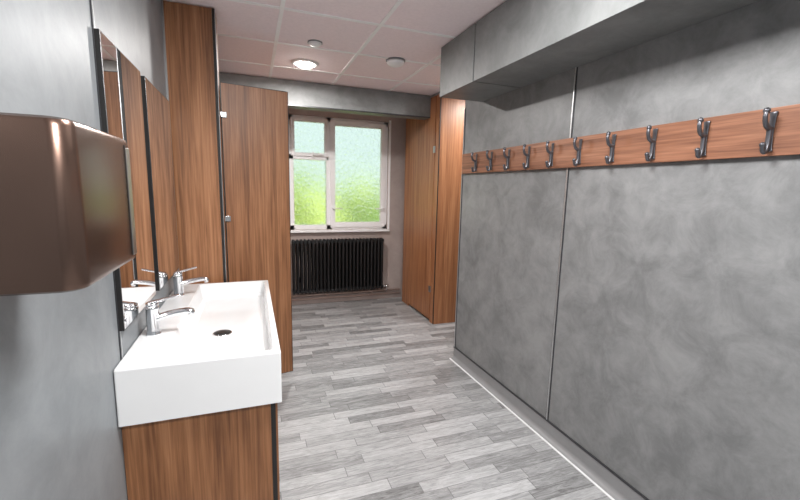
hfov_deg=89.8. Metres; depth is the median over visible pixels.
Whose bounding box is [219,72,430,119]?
bulkhead
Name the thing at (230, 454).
vanity cabinet
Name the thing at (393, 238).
wall
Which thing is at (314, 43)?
sensor
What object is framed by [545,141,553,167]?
coat hook
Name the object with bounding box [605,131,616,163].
coat hook
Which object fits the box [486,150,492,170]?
coat hook
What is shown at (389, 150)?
trim
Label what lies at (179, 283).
mixer tap
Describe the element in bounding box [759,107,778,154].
coat hook
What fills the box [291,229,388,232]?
trim
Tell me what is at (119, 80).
wall mirror
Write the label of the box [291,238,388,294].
radiator
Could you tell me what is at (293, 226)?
frame
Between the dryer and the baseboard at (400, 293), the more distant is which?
the baseboard at (400, 293)
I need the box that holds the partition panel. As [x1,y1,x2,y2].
[161,0,227,283]
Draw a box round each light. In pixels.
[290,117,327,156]
[291,59,318,68]
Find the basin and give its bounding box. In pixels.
[113,280,281,426]
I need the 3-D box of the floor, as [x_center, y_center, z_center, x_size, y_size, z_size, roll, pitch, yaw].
[0.111,1.236,2.207,5.150,0.100,7.050,-2,9,-20]
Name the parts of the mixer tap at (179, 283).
lever, spout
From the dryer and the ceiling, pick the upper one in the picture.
the ceiling
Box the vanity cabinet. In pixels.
[122,403,279,499]
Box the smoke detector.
[386,57,404,67]
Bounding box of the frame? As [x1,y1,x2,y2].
[288,114,387,229]
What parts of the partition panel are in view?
edge trim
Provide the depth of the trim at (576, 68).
2.33 m
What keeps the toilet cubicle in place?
on the floor
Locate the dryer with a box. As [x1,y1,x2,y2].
[0,112,136,295]
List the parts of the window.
sash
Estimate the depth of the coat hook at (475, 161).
3.12 m
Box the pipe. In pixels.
[292,288,399,300]
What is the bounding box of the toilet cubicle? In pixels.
[402,91,464,323]
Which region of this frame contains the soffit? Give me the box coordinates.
[440,0,759,101]
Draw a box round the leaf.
[220,83,292,372]
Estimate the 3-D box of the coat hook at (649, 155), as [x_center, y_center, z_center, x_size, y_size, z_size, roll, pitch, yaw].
[1.086,-0.462,1.742,0.052,0.152,0.026,-2,9,-20]
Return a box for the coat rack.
[462,104,799,173]
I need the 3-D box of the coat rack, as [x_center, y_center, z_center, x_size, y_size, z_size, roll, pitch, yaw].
[0.998,-0.515,2.084,0.020,0.160,2.730,-2,9,-20]
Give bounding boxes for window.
[293,120,385,226]
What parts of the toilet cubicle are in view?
door, panel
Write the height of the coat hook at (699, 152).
0.152 m
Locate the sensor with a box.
[308,39,321,46]
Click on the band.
(220, 82)
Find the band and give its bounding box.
[220,82,292,373]
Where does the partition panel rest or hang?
on the floor
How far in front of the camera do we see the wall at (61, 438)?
0.99 m
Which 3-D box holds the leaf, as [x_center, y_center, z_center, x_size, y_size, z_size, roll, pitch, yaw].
[-0.995,-0.068,2.819,0.448,2.047,0.032,-4,10,-32]
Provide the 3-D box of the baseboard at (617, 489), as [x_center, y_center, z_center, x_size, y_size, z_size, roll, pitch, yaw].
[1.270,1.269,1.462,0.048,0.111,4.660,-2,9,-20]
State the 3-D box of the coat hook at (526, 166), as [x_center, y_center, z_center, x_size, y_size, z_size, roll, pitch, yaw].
[0.793,-0.588,2.530,0.052,0.152,0.026,-2,9,-20]
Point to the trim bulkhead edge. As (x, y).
(288, 104)
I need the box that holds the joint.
[89,0,122,360]
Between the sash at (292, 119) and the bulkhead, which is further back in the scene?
the sash at (292, 119)
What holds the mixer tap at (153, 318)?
on the basin
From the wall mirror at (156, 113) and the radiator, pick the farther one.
the radiator
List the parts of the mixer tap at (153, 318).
lever, spout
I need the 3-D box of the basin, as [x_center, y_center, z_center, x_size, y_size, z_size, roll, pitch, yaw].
[-0.895,0.390,1.965,0.523,0.200,1.215,-2,9,-20]
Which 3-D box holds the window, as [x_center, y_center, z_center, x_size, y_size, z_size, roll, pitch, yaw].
[-0.771,-0.964,5.154,1.215,1.340,0.048,-2,9,-20]
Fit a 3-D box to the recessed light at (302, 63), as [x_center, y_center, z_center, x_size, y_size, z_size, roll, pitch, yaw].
[-0.794,-1.543,3.353,0.225,0.042,0.225,-2,9,-20]
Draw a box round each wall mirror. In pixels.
[93,28,155,330]
[140,76,178,290]
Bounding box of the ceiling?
[164,0,504,95]
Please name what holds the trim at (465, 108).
attached to the wall at (676, 361)
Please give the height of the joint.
2.425 m
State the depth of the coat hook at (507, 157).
2.73 m
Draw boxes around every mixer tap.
[145,294,194,336]
[173,266,208,296]
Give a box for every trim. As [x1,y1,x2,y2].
[167,0,505,90]
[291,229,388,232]
[387,120,390,228]
[454,108,465,346]
[546,67,577,419]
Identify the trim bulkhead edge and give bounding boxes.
[288,104,429,117]
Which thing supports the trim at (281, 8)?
attached to the ceiling
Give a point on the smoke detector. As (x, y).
(395, 62)
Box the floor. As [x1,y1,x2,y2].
[277,297,610,499]
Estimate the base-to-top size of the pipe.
0.080 m
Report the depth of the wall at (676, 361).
1.78 m
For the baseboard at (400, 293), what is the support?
attached to the wall at (393, 238)
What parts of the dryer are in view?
lid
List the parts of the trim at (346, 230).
sill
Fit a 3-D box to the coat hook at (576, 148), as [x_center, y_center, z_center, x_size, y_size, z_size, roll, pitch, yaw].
[0.939,-0.525,2.136,0.052,0.152,0.026,-2,9,-20]
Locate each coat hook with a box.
[471,152,476,171]
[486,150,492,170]
[503,147,509,169]
[522,144,530,168]
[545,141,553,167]
[572,137,582,165]
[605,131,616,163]
[644,125,657,161]
[694,117,710,158]
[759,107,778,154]
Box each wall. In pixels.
[0,0,177,499]
[220,106,405,297]
[455,0,799,499]
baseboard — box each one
[292,291,401,304]
[449,347,648,499]
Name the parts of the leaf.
hinge, hinge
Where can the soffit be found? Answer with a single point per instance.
(517, 44)

